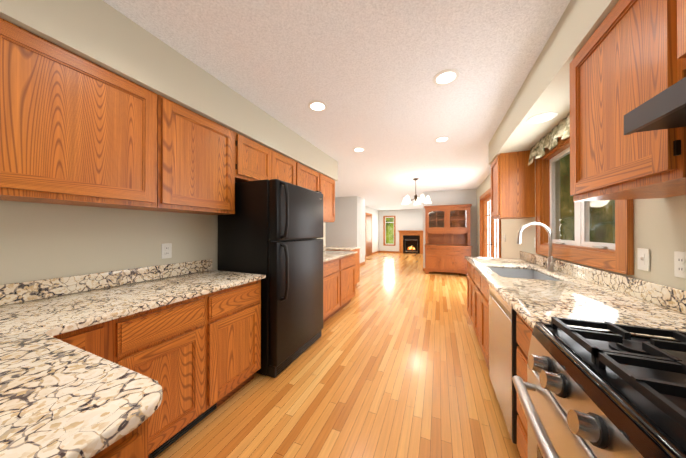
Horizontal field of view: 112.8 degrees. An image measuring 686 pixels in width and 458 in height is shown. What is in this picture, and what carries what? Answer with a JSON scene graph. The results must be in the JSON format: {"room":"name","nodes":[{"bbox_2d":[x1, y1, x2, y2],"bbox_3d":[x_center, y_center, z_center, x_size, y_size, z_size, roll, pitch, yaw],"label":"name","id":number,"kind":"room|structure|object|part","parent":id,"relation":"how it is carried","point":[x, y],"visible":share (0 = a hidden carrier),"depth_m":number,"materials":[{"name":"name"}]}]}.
{"room":"kitchen","nodes":[
{"label":"kitchen","id":0,"kind":"room"},
{"bbox_2d":[0,200,325,284],"bbox_3d":[-1.450,0.023,1.779,0.120,2.450,5.500,0,0,23],"label":"wall","id":1,"kind":"structure","parent":0,"point":[40,241],"depth_m":1.40,"materials":[{"name":"beige paint"}]},
{"bbox_2d":[0,18,7,197],"bbox_3d":[-1.676,-0.512,0.671,0.320,0.730,0.679,0,0,23],"label":"upper cabinet","id":2,"kind":"object","parent":1,"relation":"attached to","point":[3,23],"depth_m":0.94,"materials":[{"name":"brown wood"}]},
{"bbox_2d":[0,22,175,210],"bbox_3d":[-1.447,-0.509,1.215,0.320,0.730,0.808,0,0,23],"label":"upper cabinet","id":3,"kind":"object","parent":1,"relation":"attached to","point":[76,130],"depth_m":1.14,"materials":[{"name":"brown wood"}]},
{"bbox_2d":[161,243,171,258],"bbox_3d":[-1.377,0.163,1.780,0.010,0.116,0.072,0,0,23],"label":"electrical outlet","id":4,"kind":"object","parent":1,"relation":"attached to","point":[166,250],"visible":1,"depth_m":1.77,"materials":[{"name":"white plastic"}]},
{"bbox_2d":[156,103,239,214],"bbox_3d":[-1.218,-0.507,1.760,0.320,0.730,0.679,0,0,23],"label":"upper cabinet","id":5,"kind":"object","parent":1,"relation":"attached to","point":[207,151],"depth_m":1.75,"materials":[{"name":"brown wood"}]},
{"bbox_2d":[240,135,275,181],"bbox_3d":[-0.986,-0.669,2.314,0.320,0.400,0.521,0,0,23],"label":"upper cabinet","id":6,"kind":"object","parent":1,"relation":"attached to","point":[257,161],"depth_m":2.23,"materials":[{"name":"brown wood"}]},
{"bbox_2d":[276,152,299,185],"bbox_3d":[-0.831,-0.668,2.682,0.320,0.400,0.521,0,0,23],"label":"upper cabinet","id":7,"kind":"object","parent":1,"relation":"attached to","point":[287,169],"depth_m":2.71,"materials":[{"name":"brown wood"}]},
{"bbox_2d":[300,164,323,221],"bbox_3d":[-0.598,-0.500,3.237,0.320,0.730,0.685,0,0,23],"label":"upper cabinet","id":8,"kind":"object","parent":1,"relation":"attached to","point":[310,179],"depth_m":3.22,"materials":[{"name":"brown wood"}]},
{"bbox_2d":[324,175,334,221],"bbox_3d":[-0.401,-0.498,3.706,0.320,0.730,0.628,0,0,23],"label":"upper cabinet","id":9,"kind":"object","parent":1,"relation":"attached to","point":[329,184],"depth_m":3.75,"materials":[{"name":"brown wood"}]},
{"bbox_2d":[0,0,337,180],"bbox_3d":[-1.272,-1.037,1.606,0.343,0.327,5.290,0,0,23],"label":"soffit","id":10,"kind":"structure","parent":0,"point":[103,34],"depth_m":1.39,"materials":[{"name":"beige paint"}]},
{"bbox_2d":[103,0,570,209],"bbox_3d":[0.648,-1.223,6.055,6.000,0.080,15.200,0,0,23],"label":"ceiling","id":11,"kind":"structure","parent":0,"point":[366,71],"depth_m":1.69,"materials":[{"name":"white paint"}]},
{"bbox_2d":[308,100,326,111],"bbox_3d":[-0.245,-1.194,2.200,0.190,0.009,0.190,0,0,23],"label":"recessed light","id":12,"kind":"object","parent":11,"relation":"in","point":[317,105],"visible":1,"depth_m":2.18,"materials":[{"name":"white plastic"}]},
{"bbox_2d":[353,147,364,151],"bbox_3d":[0.238,-1.189,3.375,0.190,0.009,0.190,0,0,23],"label":"recessed light","id":13,"kind":"object","parent":11,"relation":"in","point":[359,149],"visible":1,"depth_m":3.36,"materials":[{"name":"white plastic"}]},
{"bbox_2d":[402,178,431,204],"bbox_3d":[1.692,-0.900,5.284,0.684,0.568,0.661,0,0,23],"label":"chandelier","id":14,"kind":"object","parent":11,"relation":"hanging from","point":[406,200],"visible":1,"depth_m":5.20,"materials":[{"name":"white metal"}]},
{"bbox_2d":[434,136,449,141],"bbox_3d":[1.303,-1.191,2.992,0.190,0.009,0.190,0,0,23],"label":"recessed light","id":15,"kind":"object","parent":11,"relation":"in","point":[442,138],"visible":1,"depth_m":2.99,"materials":[{"name":"white plastic"}]},
{"bbox_2d":[433,69,458,85],"bbox_3d":[0.808,-1.196,1.790,0.190,0.009,0.190,0,0,23],"label":"recessed light","id":16,"kind":"object","parent":11,"relation":"in","point":[445,77],"visible":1,"depth_m":1.78,"materials":[{"name":"white plastic"}]},
{"bbox_2d":[155,252,520,457],"bbox_3d":[0.648,1.297,6.044,6.000,0.060,15.200,0,0,23],"label":"floor","id":17,"kind":"structure","parent":0,"point":[390,362],"depth_m":1.75,"materials":[{"name":"brown wood"}]},
{"bbox_2d":[65,319,116,350],"bbox_3d":[-1.362,0.820,1.027,0.620,0.850,0.229,0,0,23],"label":"base cabinet","id":18,"kind":"object","parent":17,"relation":"on","point":[104,334],"depth_m":0.99,"materials":[{"name":"brown wood"}]},
{"bbox_2d":[53,333,196,457],"bbox_3d":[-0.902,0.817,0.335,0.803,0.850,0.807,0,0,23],"label":"base cabinet","id":19,"kind":"object","parent":17,"relation":"on","point":[176,414],"depth_m":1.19,"materials":[{"name":"brown wood"}]},
{"bbox_2d":[117,290,220,423],"bbox_3d":[-1.214,0.821,1.378,0.620,0.850,0.532,0,0,23],"label":"base cabinet","id":20,"kind":"object","parent":17,"relation":"on","point":[198,358],"depth_m":1.32,"materials":[{"name":"brown wood"}]},
{"bbox_2d":[221,279,260,403],"bbox_3d":[-1.060,0.823,1.744,0.620,0.850,0.566,0,0,23],"label":"base cabinet","id":21,"kind":"object","parent":17,"relation":"on","point":[240,304],"depth_m":1.68,"materials":[{"name":"brown wood"}]},
{"bbox_2d":[0,259,265,457],"bbox_3d":[-0.966,0.329,0.945,1.413,0.129,1.980,0,0,23],"label":"countertop","id":22,"kind":"structure","parent":21,"relation":"on","point":[60,398],"depth_m":0.62,"materials":[{"name":"stone"}]},
{"bbox_2d":[218,179,322,377],"bbox_3d":[-0.675,0.401,2.396,0.765,1.700,0.840,0,0,23],"label":"fridge","id":23,"kind":"object","parent":17,"relation":"on","point":[271,230],"visible":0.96,"depth_m":2.04,"materials":[{"name":"black metal"}]},
{"bbox_2d":[323,257,342,322],"bbox_3d":[-0.445,0.829,3.208,0.620,0.850,0.761,0,0,23],"label":"base cabinet","id":24,"kind":"object","parent":17,"relation":"on","point":[338,284],"depth_m":3.15,"materials":[{"name":"brown wood"}]},
{"bbox_2d":[329,249,359,286],"bbox_3d":[-0.670,0.838,5.233,2.000,0.850,0.620,0,0,23],"label":"base cabinet","id":25,"kind":"object","parent":17,"relation":"on","point":[357,267],"depth_m":5.00,"materials":[{"name":"brown wood"}]},
{"bbox_2d":[326,246,360,250],"bbox_3d":[-0.665,0.398,5.233,2.050,0.029,0.660,0,0,23],"label":"countertop","id":26,"kind":"structure","parent":25,"relation":"on","point":[339,248],"depth_m":4.74,"materials":[{"name":"stone"}]},
{"bbox_2d":[343,254,354,306],"bbox_3d":[-0.209,0.832,3.770,0.620,0.850,0.761,0,0,23],"label":"base cabinet","id":27,"kind":"object","parent":17,"relation":"on","point":[348,261],"depth_m":3.72,"materials":[{"name":"brown wood"}]},
{"bbox_2d":[323,245,357,261],"bbox_3d":[-0.311,0.340,3.493,0.648,0.129,1.395,0,0,23],"label":"countertop","id":28,"kind":"structure","parent":27,"relation":"on","point":[328,255],"depth_m":3.61,"materials":[{"name":"stone"}]},
{"bbox_2d":[399,230,422,253],"bbox_3d":[3.759,0.661,12.547,1.420,1.270,0.200,0,0,23],"label":"fireplace","id":29,"kind":"object","parent":17,"relation":"on","point":[410,241],"visible":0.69,"depth_m":12.59,"materials":[{"name":"brown wood"}]},
{"bbox_2d":[424,204,471,274],"bbox_3d":[3.015,0.277,6.596,1.240,1.985,0.490,0,0,23],"label":"hutch","id":30,"kind":"object","parent":17,"relation":"on","point":[447,245],"visible":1,"depth_m":6.54,"materials":[{"name":"brown wood"}]},
{"bbox_2d":[467,261,510,348],"bbox_3d":[1.841,0.827,2.611,0.636,0.850,0.502,0,0,23],"label":"base cabinet","id":31,"kind":"object","parent":17,"relation":"on","point":[478,297],"depth_m":2.31,"materials":[{"name":"brown wood"}]},
{"bbox_2d":[465,251,685,338],"bbox_3d":[1.199,0.330,1.120,0.663,0.129,4.340,0,0,23],"label":"countertop","id":32,"kind":"structure","parent":31,"relation":"on","point":[578,292],"depth_m":1.21,"materials":[{"name":"stone"}]},
{"bbox_2d":[488,267,558,280],"bbox_3d":[1.576,0.511,2.040,0.452,0.220,0.762,0,0,23],"label":"sink bowl","id":33,"kind":"object","parent":32,"relation":"in","point":[519,273],"depth_m":2.33,"materials":[{"name":"silver metal"}]},
{"bbox_2d":[516,222,554,271],"bbox_3d":[1.754,0.147,2.065,0.284,0.443,0.122,0,0,23],"label":"faucet","id":34,"kind":"object","parent":32,"relation":"on","point":[550,263],"visible":1,"depth_m":2.05,"materials":[{"name":"silver metal"}]},
{"bbox_2d":[489,284,518,443],"bbox_3d":[1.302,0.822,1.367,0.624,0.848,0.618,0,0,23],"label":"dishwasher","id":35,"kind":"object","parent":17,"relation":"on","point":[503,344],"visible":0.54,"depth_m":1.35,"materials":[{"name":"silver metal"}]},
{"bbox_2d":[516,313,532,457],"bbox_3d":[1.113,0.819,0.878,0.636,0.850,0.423,0,0,23],"label":"base cabinet","id":36,"kind":"object","parent":17,"relation":"on","point":[524,331],"depth_m":1.09,"materials":[{"name":"brown wood"}]},
{"bbox_2d":[512,317,685,457],"bbox_3d":[0.790,0.767,0.363,0.728,0.950,0.772,0,0,23],"label":"range","id":37,"kind":"object","parent":17,"relation":"on","point":[617,391],"visible":1,"depth_m":0.54,"materials":[{"name":"silver metal"}]},
{"bbox_2d":[326,196,364,262],"bbox_3d":[-0.286,0.053,8.666,2.050,2.450,0.900,0,0,23],"label":"wall","id":38,"kind":"structure","parent":0,"point":[345,227],"depth_m":8.08,"materials":[{"name":"white paint"}]},
{"bbox_2d":[365,206,378,254],"bbox_3d":[1.108,0.065,11.171,0.120,2.450,4.800,0,0,23],"label":"wall","id":39,"kind":"structure","parent":0,"point":[375,228],"depth_m":12.49,"materials":[{"name":"white paint"}]},
{"bbox_2d":[366,213,371,256],"bbox_3d":[1.310,0.226,11.465,0.020,2.130,1.100,0,0,23],"label":"door frame","id":40,"kind":"structure","parent":39,"relation":"attached to","point":[366,231],"depth_m":11.03,"materials":[{"name":"brown wood"}]},
{"bbox_2d":[367,215,371,255],"bbox_3d":[1.306,0.267,11.467,0.012,2.038,0.926,0,0,23],"label":"door","id":41,"kind":"structure","parent":39,"relation":"in","point":[369,234],"depth_m":11.54,"materials":[{"name":"brown wood"}]},
{"bbox_2d":[379,209,422,250],"bbox_3d":[3.407,0.072,12.874,3.040,2.450,0.120,0,0,23],"label":"wall","id":42,"kind":"structure","parent":0,"point":[409,219],"depth_m":12.88,"materials":[{"name":"white paint"}]},
{"bbox_2d":[379,251,398,252],"bbox_3d":[2.653,1.256,13.110,1.138,0.085,0.014,0,0,23],"label":"baseboard","id":43,"kind":"structure","parent":42,"relation":"attached to","point":[379,251],"depth_m":13.06,"materials":[{"name":"brown wood"}]},
{"bbox_2d":[383,216,395,245],"bbox_3d":[2.689,0.038,13.153,0.700,1.720,0.122,0,0,23],"label":"window","id":44,"kind":"structure","parent":42,"relation":"in","point":[384,244],"depth_m":13.17,"materials":[{"name":"wood"}]},
{"bbox_3d":[2.701,0.038,13.181,0.528,1.580,0.040,0,0,23],"label":"far window sash","id":45,"kind":"part","parent":44,"relation":"part of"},
{"bbox_2d":[423,192,427,267],"bbox_3d":[3.641,0.058,9.662,0.120,2.450,5.620,0,0,23],"label":"wall","id":46,"kind":"structure","parent":0,"point":[425,194],"depth_m":7.08,"materials":[{"name":"white paint"}]},
{"bbox_2d":[428,189,476,256],"bbox_3d":[3.243,0.046,6.846,1.328,2.450,0.120,0,0,23],"label":"wall","id":47,"kind":"structure","parent":0,"point":[458,197],"depth_m":6.66,"materials":[{"name":"white paint"}]},
{"bbox_2d":[489,0,618,164],"bbox_3d":[1.149,-1.061,0.621,0.363,0.287,5.350,0,0,23],"label":"soffit","id":48,"kind":"structure","parent":0,"point":[545,87],"depth_m":1.54,"materials":[{"name":"beige paint"}]},
{"bbox_2d":[527,112,557,123],"bbox_3d":[1.615,-0.907,1.851,0.190,0.009,0.190,0,0,23],"label":"recessed light","id":49,"kind":"object","parent":48,"relation":"in","point":[542,117],"visible":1,"depth_m":1.83,"materials":[{"name":"white plastic"}]},
{"bbox_2d":[476,159,685,289],"bbox_3d":[2.144,0.026,2.330,0.140,2.450,9.300,0,0,23],"label":"wall","id":50,"kind":"structure","parent":0,"point":[660,228],"depth_m":1.18,"materials":[{"name":"beige paint"}]},
{"bbox_2d":[479,188,500,257],"bbox_3d":[3.220,0.197,4.930,0.152,2.130,2.130,0,0,23],"label":"door frame","id":51,"kind":"structure","parent":50,"relation":"attached to","point":[485,195],"depth_m":5.82,"materials":[{"name":"brown wood"}]},
{"bbox_2d":[483,195,498,257],"bbox_3d":[3.220,0.240,4.930,0.070,2.003,1.914,0,0,23],"label":"glass door","id":52,"kind":"structure","parent":50,"relation":"in","point":[485,221],"depth_m":5.24,"materials":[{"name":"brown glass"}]},
{"bbox_2d":[491,150,534,218],"bbox_3d":[2.091,-0.527,2.843,0.350,0.760,0.440,0,0,23],"label":"upper cabinet","id":53,"kind":"object","parent":50,"relation":"attached to","point":[512,185],"visible":0.98,"depth_m":2.65,"materials":[{"name":"brown wood"}]},
{"bbox_2d":[535,136,633,274],"bbox_3d":[1.902,-0.299,1.863,0.113,1.105,1.310,0,0,23],"label":"window","id":54,"kind":"structure","parent":50,"relation":"in","point":[619,258],"depth_m":1.83,"materials":[{"name":"brown wood"}]},
{"bbox_2d":[528,113,569,165],"bbox_3d":[1.810,-0.809,1.904,0.092,0.196,1.372,0,0,23],"label":"window valance","id":55,"kind":"object","parent":54,"relation":"attached to","point":[549,140],"visible":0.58,"depth_m":2.02,"materials":[{"name":"fabric"}]},
{"bbox_3d":[1.918,-0.299,1.857,0.072,0.857,1.062,0,0,23],"label":"kitchen window sash","id":56,"kind":"part","parent":54,"relation":"part of","materials":[{"name":"white wood"}]},
{"bbox_2d":[569,0,685,201],"bbox_3d":[1.259,-0.536,0.863,0.350,0.760,0.674,0,0,23],"label":"upper cabinet","id":57,"kind":"object","parent":50,"relation":"attached to","point":[630,56],"depth_m":0.91,"materials":[{"name":"brown wood"}]},
{"bbox_2d":[637,248,649,270],"bbox_3d":[1.586,0.156,1.208,0.016,0.116,0.072,0,0,23],"label":"light switch","id":58,"kind":"object","parent":50,"relation":"attached to","point":[643,258],"visible":1,"depth_m":1.20,"materials":[{"name":"white plastic"}]},
{"bbox_2d":[624,77,685,134],"bbox_3d":[0.950,-0.387,0.276,0.466,0.174,0.757,0,0,23],"label":"range hood","id":59,"kind":"object","parent":50,"relation":"attached to","point":[665,109],"visible":1,"depth_m":0.62,"materials":[{"name":"black metal"}]},
{"bbox_2d":[661,0,685,79],"bbox_3d":[1.069,-0.698,0.411,0.350,0.440,0.456,0,0,23],"label":"upper cabinet","id":60,"kind":"object","parent":50,"relation":"attached to","point":[673,12],"depth_m":0.70,"materials":[{"name":"brown wood"}]},
{"bbox_2d":[674,251,685,278],"bbox_3d":[1.508,0.155,1.013,0.010,0.116,0.072,0,0,23],"label":"electrical outlet","id":61,"kind":"object","parent":50,"relation":"attached to","point":[680,264],"visible":1,"depth_m":1.02,"materials":[{"name":"white plastic"}]},
{"label":"outside","id":62,"kind":"structure","parent":0,"visible":0},
{"bbox_2d":[386,218,393,243],"bbox_3d":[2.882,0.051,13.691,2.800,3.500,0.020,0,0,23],"label":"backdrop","id":63,"kind":"structure","parent":62,"point":[389,232],"depth_m":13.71,"materials":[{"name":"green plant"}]},
{"bbox_2d":[487,200,498,257],"bbox_3d":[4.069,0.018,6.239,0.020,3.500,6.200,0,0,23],"label":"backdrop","id":64,"kind":"structure","parent":62,"point":[494,233],"depth_m":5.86,"materials":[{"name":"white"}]},
{"bbox_2d":[560,153,614,242],"bbox_3d":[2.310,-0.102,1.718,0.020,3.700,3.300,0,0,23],"label":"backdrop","id":65,"kind":"structure","parent":62,"point":[568,199],"depth_m":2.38,"materials":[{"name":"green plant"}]}
]}

